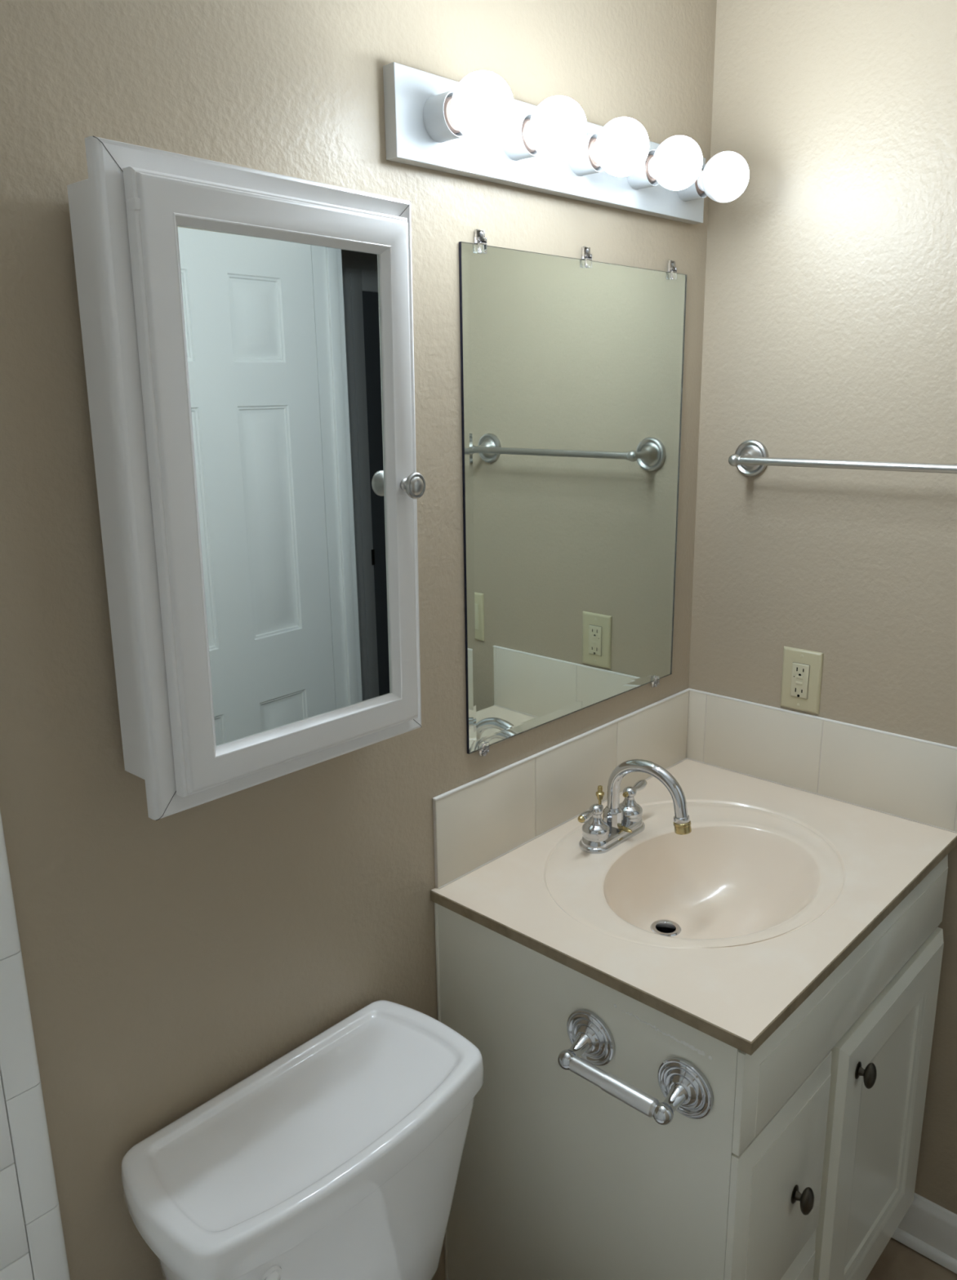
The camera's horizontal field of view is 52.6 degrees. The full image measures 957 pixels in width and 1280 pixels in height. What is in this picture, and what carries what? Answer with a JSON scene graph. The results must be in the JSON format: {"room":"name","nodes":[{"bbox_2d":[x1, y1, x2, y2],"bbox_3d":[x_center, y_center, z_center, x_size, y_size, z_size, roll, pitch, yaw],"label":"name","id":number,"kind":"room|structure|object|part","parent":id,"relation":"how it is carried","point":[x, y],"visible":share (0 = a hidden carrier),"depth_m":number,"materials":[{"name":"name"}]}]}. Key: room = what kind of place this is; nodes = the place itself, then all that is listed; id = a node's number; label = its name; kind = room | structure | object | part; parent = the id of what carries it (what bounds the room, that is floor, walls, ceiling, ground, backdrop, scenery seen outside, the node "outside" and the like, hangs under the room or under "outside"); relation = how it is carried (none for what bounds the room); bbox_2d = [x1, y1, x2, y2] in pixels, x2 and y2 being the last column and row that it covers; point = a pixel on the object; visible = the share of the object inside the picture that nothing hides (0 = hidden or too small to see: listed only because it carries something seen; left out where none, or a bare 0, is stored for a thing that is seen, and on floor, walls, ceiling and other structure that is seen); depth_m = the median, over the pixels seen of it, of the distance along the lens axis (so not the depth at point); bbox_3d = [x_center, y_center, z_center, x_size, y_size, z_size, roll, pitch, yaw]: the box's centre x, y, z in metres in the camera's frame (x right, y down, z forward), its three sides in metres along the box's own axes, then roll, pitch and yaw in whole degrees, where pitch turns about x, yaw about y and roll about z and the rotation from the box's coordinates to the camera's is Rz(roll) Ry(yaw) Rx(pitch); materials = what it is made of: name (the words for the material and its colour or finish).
{"room":"bathroom","nodes":[
{"label":"bathroom","id":0,"kind":"room"},
{"bbox_2d":[0,0,716,1279],"bbox_3d":[-0.358,0.150,1.265,0.100,2.440,2.450,12,19,42],"label":"wall","id":1,"kind":"structure","parent":0,"point":[169,961],"depth_m":1.21,"materials":[{"name":"beige paint"}]},
{"bbox_2d":[0,811,70,1279],"bbox_3d":[-0.791,0.496,0.786,0.012,2.020,0.850,12,19,42],"label":"wall tile","id":2,"kind":"structure","parent":1,"relation":"attached to","point":[33,1246],"depth_m":1.10,"materials":[{"name":"white tile"}]},
{"bbox_2d":[66,135,425,820],"bbox_3d":[-0.232,-0.174,1.132,0.141,0.680,0.409,12,18,40],"label":"medicine cabinet","id":3,"kind":"object","parent":1,"relation":"attached to","point":[247,333],"visible":1,"depth_m":1.06,"materials":[{"name":"white paint"}]},
{"bbox_3d":[-0.205,-0.169,1.112,0.001,0.545,0.273,12,18,40],"label":"mirror panel","id":4,"kind":"part","parent":3,"relation":"part of","materials":[{"name":"silver metal"}]},
{"bbox_3d":[-0.083,-0.193,1.211,0.025,0.033,0.033,12,18,40],"label":"knob","id":5,"kind":"part","parent":3,"relation":"part of","materials":[{"name":"silver metal"}]},
{"bbox_2d":[479,742,488,756],"bbox_3d":[0.009,0.180,1.593,0.009,0.023,0.015,12,19,42],"label":"mirror clip","id":6,"kind":"object","parent":1,"relation":"attached to","point":[485,747],"visible":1,"depth_m":1.59,"materials":[{"name":"white plastic"}]},
{"bbox_2d":[432,688,689,888],"bbox_3d":[0.190,0.253,1.811,0.009,0.157,0.757,12,19,42],"label":"tile backsplash","id":7,"kind":"structure","parent":1,"relation":"attached to","point":[481,820],"depth_m":1.74,"materials":[{"name":"beige tile"}]},
{"bbox_2d":[382,62,749,224],"bbox_3d":[0.190,-0.742,1.472,0.142,0.110,0.762,12,19,42],"label":"vanity light","id":8,"kind":"object","parent":1,"relation":"attached to","point":[473,126],"visible":1,"depth_m":1.38,"materials":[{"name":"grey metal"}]},
{"bbox_3d":[0.001,-0.681,1.240,0.090,0.080,0.080,12,19,42],"label":"light bulb","id":9,"kind":"part","parent":8,"relation":"part of","materials":[{"name":"white glass"}]},
{"bbox_3d":[0.106,-0.711,1.348,0.090,0.080,0.080,12,19,42],"label":"light bulb","id":10,"kind":"part","parent":8,"relation":"part of","materials":[{"name":"white glass"}]},
{"bbox_3d":[0.212,-0.740,1.457,0.090,0.080,0.080,12,19,42],"label":"light bulb","id":11,"kind":"part","parent":8,"relation":"part of","materials":[{"name":"white glass"}]},
{"bbox_3d":[0.317,-0.770,1.566,0.090,0.080,0.080,12,19,42],"label":"light bulb","id":12,"kind":"part","parent":8,"relation":"part of","materials":[{"name":"white glass"}]},
{"bbox_3d":[0.422,-0.799,1.675,0.090,0.080,0.080,12,19,42],"label":"light bulb","id":13,"kind":"part","parent":8,"relation":"part of","materials":[{"name":"white glass"}]},
{"bbox_2d":[458,241,686,754],"bbox_3d":[0.185,-0.248,1.687,0.006,0.775,0.606,12,19,42],"label":"wall mirror","id":14,"kind":"object","parent":1,"relation":"attached to","point":[571,373],"visible":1,"depth_m":1.64,"materials":[{"name":"silver mirror"}]},
{"bbox_2d":[474,228,486,253],"bbox_3d":[0.003,-0.578,1.405,0.009,0.032,0.017,12,19,42],"label":"mirror clip","id":15,"kind":"object","parent":14,"relation":"attached to","point":[479,234],"visible":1,"depth_m":1.40,"materials":[{"name":"white plastic"}]},
{"bbox_2d":[581,246,591,267],"bbox_3d":[0.177,-0.626,1.585,0.009,0.032,0.017,12,19,42],"label":"mirror clip","id":16,"kind":"object","parent":14,"relation":"attached to","point":[585,254],"visible":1,"depth_m":1.58,"materials":[{"name":"white plastic"}]},
{"bbox_2d":[667,260,676,279],"bbox_3d":[0.354,-0.675,1.767,0.009,0.032,0.017,12,19,42],"label":"mirror clip","id":17,"kind":"object","parent":14,"relation":"attached to","point":[672,268],"visible":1,"depth_m":1.76,"materials":[{"name":"white plastic"}]},
{"bbox_2d":[651,675,659,687],"bbox_3d":[0.357,0.084,1.954,0.009,0.023,0.015,12,19,42],"label":"mirror clip","id":18,"kind":"object","parent":1,"relation":"attached to","point":[655,682],"visible":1,"depth_m":1.95,"materials":[{"name":"white plastic"}]},
{"bbox_2d":[688,0,956,1214],"bbox_3d":[0.999,0.045,1.590,1.420,2.440,0.100,12,19,42],"label":"wall","id":19,"kind":"structure","parent":0,"point":[829,329],"depth_m":1.73,"materials":[{"name":"beige paint"}]},
{"bbox_2d":[779,646,823,714],"bbox_3d":[0.625,0.079,1.881,0.080,0.123,0.011,12,19,42],"label":"power outlet","id":20,"kind":"object","parent":19,"relation":"attached to","point":[802,669],"visible":1,"depth_m":1.88,"materials":[{"name":"beige plastic"}]},
{"bbox_2d":[790,662,809,698],"bbox_3d":[0.624,0.079,1.880,0.034,0.067,0.004,12,19,42],"label":"receptacle","id":21,"kind":"object","parent":20,"relation":"attached to","point":[799,672],"depth_m":1.88,"materials":[{"name":"beige plastic"}]},
{"bbox_2d":[686,688,956,833],"bbox_3d":[0.652,0.224,1.896,0.564,0.157,0.009,12,19,42],"label":"tile backsplash","id":22,"kind":"structure","parent":19,"relation":"attached to","point":[908,778],"depth_m":1.87,"materials":[{"name":"beige tile"}]},
{"bbox_2d":[728,439,956,476],"bbox_3d":[0.666,-0.307,1.688,0.523,0.070,0.079,12,19,42],"label":"towel bar","id":23,"kind":"object","parent":19,"relation":"attached to","point":[750,458],"visible":1,"depth_m":1.72,"materials":[{"name":"silver metal"}]},
{"bbox_3d":[0.493,-0.341,1.830,0.026,0.024,0.058,12,19,42],"label":"post","id":24,"kind":"part","parent":23,"relation":"part of","materials":[{"name":"silver metal"}]},
{"bbox_2d":[891,1192,956,1273],"bbox_3d":[0.705,1.123,2.079,0.644,0.110,0.024,12,19,42],"label":"baseboard","id":25,"kind":"structure","parent":19,"relation":"attached to","point":[926,1228],"depth_m":1.91,"materials":[{"name":"white paint"}]},
{"bbox_2d":[865,1237,956,1279],"bbox_3d":[0.905,1.393,1.374,2.200,0.060,3.850,12,19,42],"label":"floor","id":26,"kind":"structure","parent":0,"point":[897,1261],"depth_m":1.90,"materials":[{"name":"beige tile"}]},
{"bbox_2d":[120,1000,483,1279],"bbox_3d":[-0.033,1.020,1.203,0.710,0.776,0.476,12,19,42],"label":"toilet","id":27,"kind":"object","parent":26,"relation":"on","point":[339,1157],"visible":1,"depth_m":1.22,"materials":[{"name":"white ceramic"}]},
{"bbox_3d":[-0.242,0.725,1.093,0.030,0.041,0.072,0,14,5],"label":"flush lever","id":28,"kind":"part","parent":27,"relation":"part of","materials":[{"name":"white ceramic"}]},
{"bbox_3d":[-0.205,0.820,1.314,0.228,0.342,0.446,12,19,42],"label":"tank","id":29,"kind":"part","parent":27,"relation":"part of","materials":[{"name":"white ceramic"}]},
{"bbox_2d":[434,854,947,1279],"bbox_3d":[0.406,0.821,1.743,0.594,0.880,0.746,12,19,42],"label":"vanity cabinet","id":30,"kind":"object","parent":26,"relation":"on","point":[802,1163],"visible":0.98,"depth_m":1.47,"materials":[{"name":"beige paint"}]},
{"bbox_2d":[557,1008,713,1125],"bbox_3d":[0.195,0.586,1.310,0.238,0.083,0.069,12,19,42],"label":"toilet paper holder","id":31,"kind":"object","parent":30,"relation":"attached to","point":[685,1089],"visible":1,"depth_m":1.29,"materials":[{"name":"silver metal"}]},
{"bbox_3d":[0.132,0.580,1.356,0.027,0.032,0.052,12,19,42],"label":"post","id":32,"kind":"part","parent":31,"relation":"part of","materials":[{"name":"silver metal"}]},
{"bbox_3d":[0.246,0.604,1.253,0.027,0.032,0.052,12,19,42],"label":"post","id":33,"kind":"part","parent":31,"relation":"part of","materials":[{"name":"silver metal"}]},
{"bbox_2d":[430,759,956,1055],"bbox_3d":[0.394,0.453,1.665,0.563,0.164,0.774,12,19,42],"label":"countertop","id":34,"kind":"structure","parent":30,"relation":"on","point":[723,928],"depth_m":1.61,"materials":[{"name":"beige stone"}]},
{"bbox_2d":[577,759,691,853],"bbox_3d":[0.277,0.276,1.713,0.191,0.163,0.184,2,15,10],"label":"faucet","id":35,"kind":"object","parent":34,"relation":"on","point":[620,822],"visible":1,"depth_m":1.69,"materials":[{"name":"silver metal"}]},
{"bbox_3d":[0.188,0.301,1.664,0.018,0.018,0.042,12,19,42],"label":"lever","id":36,"kind":"part","parent":35,"relation":"part of","materials":[{"name":"silver metal"}]},
{"bbox_3d":[0.205,0.315,1.692,0.049,0.060,0.049,12,19,42],"label":"handle","id":37,"kind":"part","parent":35,"relation":"part of","materials":[{"name":"silver metal"}]},
{"bbox_3d":[0.219,0.296,1.746,0.016,0.074,0.016,12,19,42],"label":"lift rod","id":38,"kind":"part","parent":35,"relation":"part of","materials":[{"name":"gold metal"}]},
{"bbox_3d":[0.241,0.343,1.738,0.057,0.020,0.161,12,19,42],"label":"plate","id":39,"kind":"part","parent":35,"relation":"part of","materials":[{"name":"silver metal"}]},
{"bbox_3d":[0.275,0.295,1.764,0.049,0.060,0.049,12,19,42],"label":"handle","id":40,"kind":"part","parent":35,"relation":"part of","materials":[{"name":"silver metal"}]},
{"bbox_3d":[0.292,0.270,1.780,0.018,0.018,0.042,12,19,42],"label":"lever","id":41,"kind":"part","parent":35,"relation":"part of","materials":[{"name":"silver metal"}]},
{"bbox_3d":[0.290,0.259,1.667,0.161,0.108,0.022,12,19,42],"label":"spout","id":42,"kind":"part","parent":35,"relation":"part of","materials":[{"name":"silver metal"}]},
{"bbox_3d":[0.434,0.795,1.385,0.020,0.319,0.283,12,19,42],"label":"drawer","id":43,"kind":"part","parent":30,"relation":"part of","materials":[{"name":"beige paint"}]},
{"bbox_3d":[0.438,1.088,1.461,0.020,0.278,0.283,12,19,42],"label":"drawer","id":44,"kind":"part","parent":30,"relation":"part of","materials":[{"name":"beige paint"}]},
{"bbox_3d":[0.465,0.799,1.384,0.028,0.044,0.027,12,19,42],"label":"knob","id":45,"kind":"part","parent":30,"relation":"part of","materials":[{"name":"brown metal"}]},
{"bbox_3d":[0.597,0.668,1.490,0.028,0.044,0.027,12,19,42],"label":"knob","id":46,"kind":"part","parent":30,"relation":"part of","materials":[{"name":"brown metal"}]},
{"bbox_3d":[0.696,0.860,1.685,0.026,0.600,0.448,12,19,42],"label":"door","id":47,"kind":"part","parent":30,"relation":"part of","materials":[{"name":"beige paint"}]}
]}

